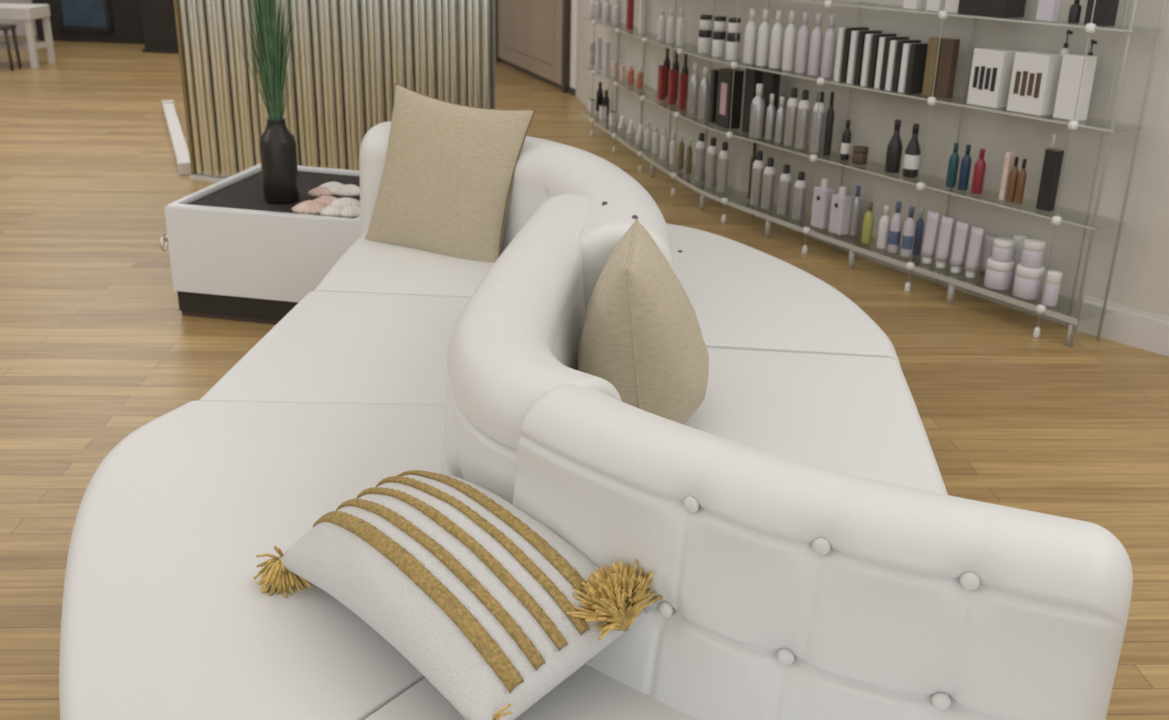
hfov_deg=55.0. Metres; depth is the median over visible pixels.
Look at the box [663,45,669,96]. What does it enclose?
bottle
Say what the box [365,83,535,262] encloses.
throw cushion
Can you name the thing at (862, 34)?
carton
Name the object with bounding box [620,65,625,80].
carton
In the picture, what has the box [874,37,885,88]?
carton
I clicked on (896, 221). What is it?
bottle
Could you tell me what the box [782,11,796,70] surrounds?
bottle
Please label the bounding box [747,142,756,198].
bottle
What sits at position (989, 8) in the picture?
carton
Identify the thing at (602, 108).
carton
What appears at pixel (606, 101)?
bottle
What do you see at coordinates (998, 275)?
jar
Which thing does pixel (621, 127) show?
tube
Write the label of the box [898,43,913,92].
carton
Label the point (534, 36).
door
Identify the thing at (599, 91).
bottle
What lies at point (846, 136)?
bottle
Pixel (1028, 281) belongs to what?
jar
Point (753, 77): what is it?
carton
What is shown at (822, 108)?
bottle
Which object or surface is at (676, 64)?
bottle
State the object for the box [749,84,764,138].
bottle
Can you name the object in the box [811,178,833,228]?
bottle
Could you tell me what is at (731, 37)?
jar
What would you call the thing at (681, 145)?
bottle
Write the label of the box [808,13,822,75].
bottle
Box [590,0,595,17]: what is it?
bottle
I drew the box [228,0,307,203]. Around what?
potted grass
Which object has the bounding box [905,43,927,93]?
carton
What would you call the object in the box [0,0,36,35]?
wall
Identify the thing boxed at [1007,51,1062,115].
carton
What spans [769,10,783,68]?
bottle
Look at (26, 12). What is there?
console table
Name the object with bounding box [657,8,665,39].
bottle
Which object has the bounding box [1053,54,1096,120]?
carton
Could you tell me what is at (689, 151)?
bottle
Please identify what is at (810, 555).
curved sofa
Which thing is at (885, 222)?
bottle
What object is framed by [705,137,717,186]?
bottle
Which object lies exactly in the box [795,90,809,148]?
bottle
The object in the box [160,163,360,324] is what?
side table
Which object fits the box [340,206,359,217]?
seashell
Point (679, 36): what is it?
bottle
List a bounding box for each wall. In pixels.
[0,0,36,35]
[570,0,576,88]
[575,0,1168,328]
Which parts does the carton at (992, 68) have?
lid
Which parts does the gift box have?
panel, lid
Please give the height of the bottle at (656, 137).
0.185 m
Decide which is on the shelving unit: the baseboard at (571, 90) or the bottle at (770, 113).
the bottle at (770, 113)
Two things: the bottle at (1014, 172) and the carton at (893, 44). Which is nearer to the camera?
the bottle at (1014, 172)
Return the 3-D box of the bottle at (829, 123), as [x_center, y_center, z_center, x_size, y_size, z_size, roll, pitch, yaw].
[1.206,-1.163,5.523,0.040,0.308,0.040,-10,24,-27]
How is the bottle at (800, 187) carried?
on the shelving unit
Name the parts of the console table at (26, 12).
leg, leg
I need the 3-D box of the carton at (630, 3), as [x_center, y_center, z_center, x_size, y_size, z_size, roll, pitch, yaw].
[0.322,-2.448,7.908,0.038,0.229,0.064,-3,21,-12]
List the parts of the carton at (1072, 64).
lid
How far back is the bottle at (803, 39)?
5.59 m
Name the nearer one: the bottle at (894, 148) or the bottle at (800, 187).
the bottle at (894, 148)
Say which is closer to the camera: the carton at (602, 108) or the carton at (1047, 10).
the carton at (1047, 10)
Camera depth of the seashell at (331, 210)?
4.36 m
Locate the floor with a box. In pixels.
[0,35,1168,719]
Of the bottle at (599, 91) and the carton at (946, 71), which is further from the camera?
the bottle at (599, 91)
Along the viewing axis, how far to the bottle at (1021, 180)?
4.61 m
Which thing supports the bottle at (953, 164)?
on the shelving unit
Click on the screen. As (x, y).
(355, 53)
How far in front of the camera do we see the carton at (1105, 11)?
4.16 m
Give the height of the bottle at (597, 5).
0.180 m
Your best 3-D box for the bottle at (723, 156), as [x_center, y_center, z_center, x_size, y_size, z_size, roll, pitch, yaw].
[0.792,-1.098,6.383,0.061,0.285,0.061,-7,22,-21]
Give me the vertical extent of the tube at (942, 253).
0.229 m
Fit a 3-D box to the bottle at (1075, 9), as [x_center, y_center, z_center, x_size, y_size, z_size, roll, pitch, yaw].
[1.872,-1.333,4.279,0.042,0.092,0.042,-11,24,-30]
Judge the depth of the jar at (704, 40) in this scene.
6.45 m
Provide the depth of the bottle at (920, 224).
5.20 m
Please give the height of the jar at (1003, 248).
0.086 m
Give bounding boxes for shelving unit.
[581,0,1165,347]
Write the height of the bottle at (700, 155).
0.282 m
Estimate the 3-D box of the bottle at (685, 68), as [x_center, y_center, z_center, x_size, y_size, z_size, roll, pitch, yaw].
[0.629,-1.765,7.049,0.044,0.319,0.044,-4,21,-13]
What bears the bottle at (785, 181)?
on the shelving unit
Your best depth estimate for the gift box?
6.23 m
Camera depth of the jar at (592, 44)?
9.02 m
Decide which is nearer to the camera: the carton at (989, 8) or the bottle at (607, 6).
the carton at (989, 8)
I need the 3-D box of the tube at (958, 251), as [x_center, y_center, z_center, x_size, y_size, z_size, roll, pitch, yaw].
[1.650,-0.496,4.944,0.057,0.224,0.057,10,23,23]
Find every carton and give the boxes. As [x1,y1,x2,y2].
[588,99,595,111]
[596,37,601,68]
[599,105,606,118]
[604,41,609,72]
[609,111,616,125]
[612,61,617,76]
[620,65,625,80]
[626,0,633,29]
[639,0,645,33]
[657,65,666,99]
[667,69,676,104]
[677,73,687,109]
[708,69,718,122]
[742,65,762,132]
[762,67,780,136]
[834,27,846,81]
[840,27,868,82]
[846,30,867,83]
[854,30,882,84]
[860,33,885,85]
[867,33,896,87]
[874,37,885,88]
[880,37,908,89]
[885,40,897,90]
[892,40,920,91]
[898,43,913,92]
[903,0,923,8]
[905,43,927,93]
[922,37,942,95]
[926,0,945,10]
[935,38,959,98]
[945,0,958,12]
[957,0,1025,17]
[967,48,1018,107]
[999,152,1014,199]
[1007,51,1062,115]
[1036,0,1060,20]
[1036,148,1063,211]
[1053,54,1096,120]
[1084,0,1118,25]
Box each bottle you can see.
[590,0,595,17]
[594,0,601,19]
[596,82,603,108]
[596,87,602,110]
[603,0,610,21]
[603,90,609,114]
[613,0,620,25]
[627,64,634,84]
[636,68,643,88]
[644,122,651,148]
[652,125,659,153]
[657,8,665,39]
[660,129,667,158]
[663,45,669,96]
[666,8,674,42]
[669,133,676,164]
[672,50,678,100]
[676,9,684,45]
[677,134,683,169]
[682,53,688,104]
[685,138,692,173]
[688,63,700,114]
[698,67,709,119]
[705,137,717,186]
[743,9,756,63]
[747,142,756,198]
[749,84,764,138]
[756,9,770,65]
[764,94,775,139]
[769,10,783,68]
[774,97,785,142]
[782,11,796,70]
[795,12,809,72]
[795,90,809,148]
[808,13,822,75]
[811,178,833,228]
[820,15,835,77]
[822,92,833,155]
[840,120,850,159]
[849,186,860,235]
[861,201,873,243]
[877,205,890,248]
[884,120,902,172]
[888,201,901,252]
[900,206,914,256]
[902,124,920,177]
[912,208,923,254]
[946,143,958,187]
[957,145,971,189]
[971,148,985,193]
[1006,157,1018,201]
[1014,159,1026,203]
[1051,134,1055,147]
[1060,30,1072,54]
[1068,0,1081,22]
[1088,40,1096,55]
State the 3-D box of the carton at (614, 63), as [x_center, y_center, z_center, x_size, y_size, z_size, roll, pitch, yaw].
[0.228,-2.180,8.409,0.032,0.108,0.053,-4,21,-13]
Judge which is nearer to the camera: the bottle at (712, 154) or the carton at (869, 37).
the carton at (869, 37)
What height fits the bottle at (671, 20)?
0.206 m
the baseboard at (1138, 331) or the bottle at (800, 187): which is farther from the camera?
the bottle at (800, 187)
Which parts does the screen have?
post, rod, rod, rod, rod, rod, rod, rod, rod, rod, rod, rod, rod, rod, rod, rod, rod, rod, rod, rod, rod, rod, rod, rod, rod, rod, rod, rod, rod, rod, rod, rod, rod, rod, rod, rod, rod, rod, rod, rod, rod, rod, rod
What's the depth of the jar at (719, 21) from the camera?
6.22 m
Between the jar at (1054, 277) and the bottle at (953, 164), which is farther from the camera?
the bottle at (953, 164)
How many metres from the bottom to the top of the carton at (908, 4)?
0.122 m
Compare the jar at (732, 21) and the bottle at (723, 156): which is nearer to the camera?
the jar at (732, 21)
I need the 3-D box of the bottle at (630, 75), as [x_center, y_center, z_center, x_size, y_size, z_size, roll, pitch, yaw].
[0.331,-2.033,7.982,0.050,0.142,0.050,-3,21,-12]
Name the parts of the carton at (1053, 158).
lid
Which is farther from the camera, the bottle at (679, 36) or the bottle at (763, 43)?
the bottle at (679, 36)
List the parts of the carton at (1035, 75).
lid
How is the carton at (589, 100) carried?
on the shelving unit
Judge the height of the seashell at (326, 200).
0.042 m
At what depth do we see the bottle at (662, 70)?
7.25 m
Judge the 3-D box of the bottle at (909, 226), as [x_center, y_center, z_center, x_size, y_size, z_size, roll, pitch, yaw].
[1.497,-0.593,5.178,0.052,0.232,0.052,-11,24,-29]
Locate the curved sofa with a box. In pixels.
[59,122,1132,719]
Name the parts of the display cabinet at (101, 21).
door, door frame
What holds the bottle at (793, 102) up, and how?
on the shelving unit
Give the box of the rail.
[161,100,190,174]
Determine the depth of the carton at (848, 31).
5.26 m
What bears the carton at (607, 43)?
on the shelving unit
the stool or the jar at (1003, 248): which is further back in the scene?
the stool
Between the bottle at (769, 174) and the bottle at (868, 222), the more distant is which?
the bottle at (769, 174)
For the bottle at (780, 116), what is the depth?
5.84 m
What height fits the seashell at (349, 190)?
0.039 m
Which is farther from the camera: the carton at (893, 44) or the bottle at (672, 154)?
the bottle at (672, 154)
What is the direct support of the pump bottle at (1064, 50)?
on the shelving unit
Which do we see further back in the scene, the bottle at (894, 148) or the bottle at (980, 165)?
the bottle at (894, 148)
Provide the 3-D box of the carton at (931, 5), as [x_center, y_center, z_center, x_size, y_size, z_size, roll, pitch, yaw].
[1.515,-1.560,4.818,0.044,0.116,0.073,-11,24,-29]
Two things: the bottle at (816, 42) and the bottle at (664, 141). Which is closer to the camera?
the bottle at (816, 42)
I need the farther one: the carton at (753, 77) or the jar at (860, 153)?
the carton at (753, 77)
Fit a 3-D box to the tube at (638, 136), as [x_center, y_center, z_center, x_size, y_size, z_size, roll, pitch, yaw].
[0.387,-1.582,7.841,0.062,0.133,0.062,9,22,19]
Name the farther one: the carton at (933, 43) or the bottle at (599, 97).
the bottle at (599, 97)
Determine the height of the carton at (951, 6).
0.109 m
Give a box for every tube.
[617,115,625,131]
[626,119,634,137]
[635,123,643,143]
[921,210,938,263]
[935,216,952,267]
[950,221,967,272]
[965,226,983,277]
[980,235,993,276]
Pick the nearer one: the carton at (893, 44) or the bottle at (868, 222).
the carton at (893, 44)
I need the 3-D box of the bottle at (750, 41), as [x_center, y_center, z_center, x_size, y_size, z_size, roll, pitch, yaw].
[0.884,-1.720,5.965,0.064,0.280,0.064,-9,23,-25]
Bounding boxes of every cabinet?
[32,0,143,43]
[139,0,178,53]
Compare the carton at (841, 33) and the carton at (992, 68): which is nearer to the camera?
the carton at (992, 68)
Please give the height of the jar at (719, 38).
0.137 m
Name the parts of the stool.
seat, leg, leg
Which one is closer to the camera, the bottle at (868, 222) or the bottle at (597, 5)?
the bottle at (868, 222)
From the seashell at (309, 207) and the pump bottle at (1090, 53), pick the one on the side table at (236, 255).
the seashell at (309, 207)
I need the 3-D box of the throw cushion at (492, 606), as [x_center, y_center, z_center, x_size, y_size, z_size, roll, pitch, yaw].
[-0.203,0.350,1.770,0.390,0.260,0.706,-16,27,-38]
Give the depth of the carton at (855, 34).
5.23 m
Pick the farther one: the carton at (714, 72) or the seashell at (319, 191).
the carton at (714, 72)
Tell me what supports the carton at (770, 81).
on the shelving unit
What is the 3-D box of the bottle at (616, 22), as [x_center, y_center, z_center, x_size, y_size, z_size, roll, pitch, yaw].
[0.239,-2.561,8.251,0.059,0.193,0.059,-4,21,-13]
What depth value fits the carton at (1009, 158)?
4.66 m
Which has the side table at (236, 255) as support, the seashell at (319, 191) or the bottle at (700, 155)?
the seashell at (319, 191)
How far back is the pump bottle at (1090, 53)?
4.34 m
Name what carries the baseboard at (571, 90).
attached to the wall at (573, 2)
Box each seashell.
[292,200,326,214]
[308,187,332,196]
[314,196,337,205]
[319,182,343,195]
[320,205,344,216]
[331,197,359,206]
[335,184,359,196]
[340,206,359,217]
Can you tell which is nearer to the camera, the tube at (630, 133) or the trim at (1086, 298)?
the trim at (1086, 298)
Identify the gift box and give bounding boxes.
[716,68,743,128]
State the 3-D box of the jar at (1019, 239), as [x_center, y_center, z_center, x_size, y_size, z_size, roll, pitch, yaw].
[1.849,-0.428,4.797,0.057,0.210,0.057,-11,24,-30]
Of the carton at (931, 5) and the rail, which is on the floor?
the rail
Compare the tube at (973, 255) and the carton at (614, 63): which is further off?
the carton at (614, 63)
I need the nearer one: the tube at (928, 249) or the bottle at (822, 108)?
the tube at (928, 249)
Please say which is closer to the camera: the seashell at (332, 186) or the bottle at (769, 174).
the seashell at (332, 186)
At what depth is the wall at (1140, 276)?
4.98 m
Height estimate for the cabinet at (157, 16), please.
1.300 m
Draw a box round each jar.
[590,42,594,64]
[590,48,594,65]
[698,30,711,53]
[700,14,712,29]
[712,31,725,56]
[714,16,726,31]
[726,33,739,60]
[728,17,740,32]
[852,146,868,164]
[984,257,1014,289]
[991,237,1014,261]
[1011,234,1027,284]
[1012,263,1044,299]
[1021,238,1045,267]
[1041,270,1061,305]
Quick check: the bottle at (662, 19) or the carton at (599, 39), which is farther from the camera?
the carton at (599, 39)
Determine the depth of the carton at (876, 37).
5.12 m
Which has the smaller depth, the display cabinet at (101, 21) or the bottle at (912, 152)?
the bottle at (912, 152)
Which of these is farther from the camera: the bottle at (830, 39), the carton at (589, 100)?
the carton at (589, 100)
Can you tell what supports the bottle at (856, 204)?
on the shelving unit
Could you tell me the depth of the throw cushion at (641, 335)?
2.40 m
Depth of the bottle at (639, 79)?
7.75 m
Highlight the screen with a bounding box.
[173,0,494,182]
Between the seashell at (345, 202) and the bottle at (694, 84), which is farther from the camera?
the bottle at (694, 84)
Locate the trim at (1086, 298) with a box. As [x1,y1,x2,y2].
[1083,295,1168,322]
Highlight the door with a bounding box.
[495,0,570,92]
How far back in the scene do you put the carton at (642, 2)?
7.60 m
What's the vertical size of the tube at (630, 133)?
0.122 m
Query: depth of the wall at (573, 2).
10.91 m
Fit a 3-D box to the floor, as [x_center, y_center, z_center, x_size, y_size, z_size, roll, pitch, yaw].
[-0.483,-0.725,6.149,17.600,0.050,20.600,1,21,0]
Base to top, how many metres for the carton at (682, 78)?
0.213 m
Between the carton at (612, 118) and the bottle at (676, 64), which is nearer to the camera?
the bottle at (676, 64)
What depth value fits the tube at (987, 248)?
4.89 m
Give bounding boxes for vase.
[259,118,298,203]
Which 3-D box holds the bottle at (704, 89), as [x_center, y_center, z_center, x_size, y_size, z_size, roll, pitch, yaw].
[0.700,-1.554,6.534,0.065,0.296,0.065,-5,22,-15]
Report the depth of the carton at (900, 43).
4.99 m
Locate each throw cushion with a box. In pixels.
[253,470,663,719]
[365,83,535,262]
[577,219,708,423]
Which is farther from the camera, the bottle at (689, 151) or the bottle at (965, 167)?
the bottle at (689, 151)
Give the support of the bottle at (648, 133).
on the shelving unit
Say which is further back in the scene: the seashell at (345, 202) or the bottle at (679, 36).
the bottle at (679, 36)
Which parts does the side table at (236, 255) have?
handle, rail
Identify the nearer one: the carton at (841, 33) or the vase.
the vase
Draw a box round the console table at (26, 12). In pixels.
[0,3,55,67]
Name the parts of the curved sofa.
seat, seat, seat, backrest, backrest, seat, seat, seat, backrest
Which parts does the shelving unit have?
post, post, post, post, post, leg, post, post, leg, post, post, post, leg, post, post, leg, post, leg, post, post, leg, post, post, post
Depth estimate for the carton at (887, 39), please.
5.05 m
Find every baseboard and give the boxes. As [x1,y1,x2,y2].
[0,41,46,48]
[501,59,575,95]
[1077,300,1168,355]
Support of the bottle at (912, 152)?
on the shelving unit
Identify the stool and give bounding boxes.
[0,24,21,70]
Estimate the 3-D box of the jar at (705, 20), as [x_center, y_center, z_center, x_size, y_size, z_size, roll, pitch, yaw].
[0.697,-1.936,6.434,0.071,0.082,0.071,-4,22,-15]
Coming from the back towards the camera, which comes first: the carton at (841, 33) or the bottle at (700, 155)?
the bottle at (700, 155)
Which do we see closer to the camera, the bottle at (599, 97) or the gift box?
the gift box
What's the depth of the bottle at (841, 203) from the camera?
5.53 m
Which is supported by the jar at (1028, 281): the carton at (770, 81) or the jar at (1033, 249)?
the jar at (1033, 249)
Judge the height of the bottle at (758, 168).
0.293 m
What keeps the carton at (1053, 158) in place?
on the shelving unit
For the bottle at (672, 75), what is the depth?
7.06 m

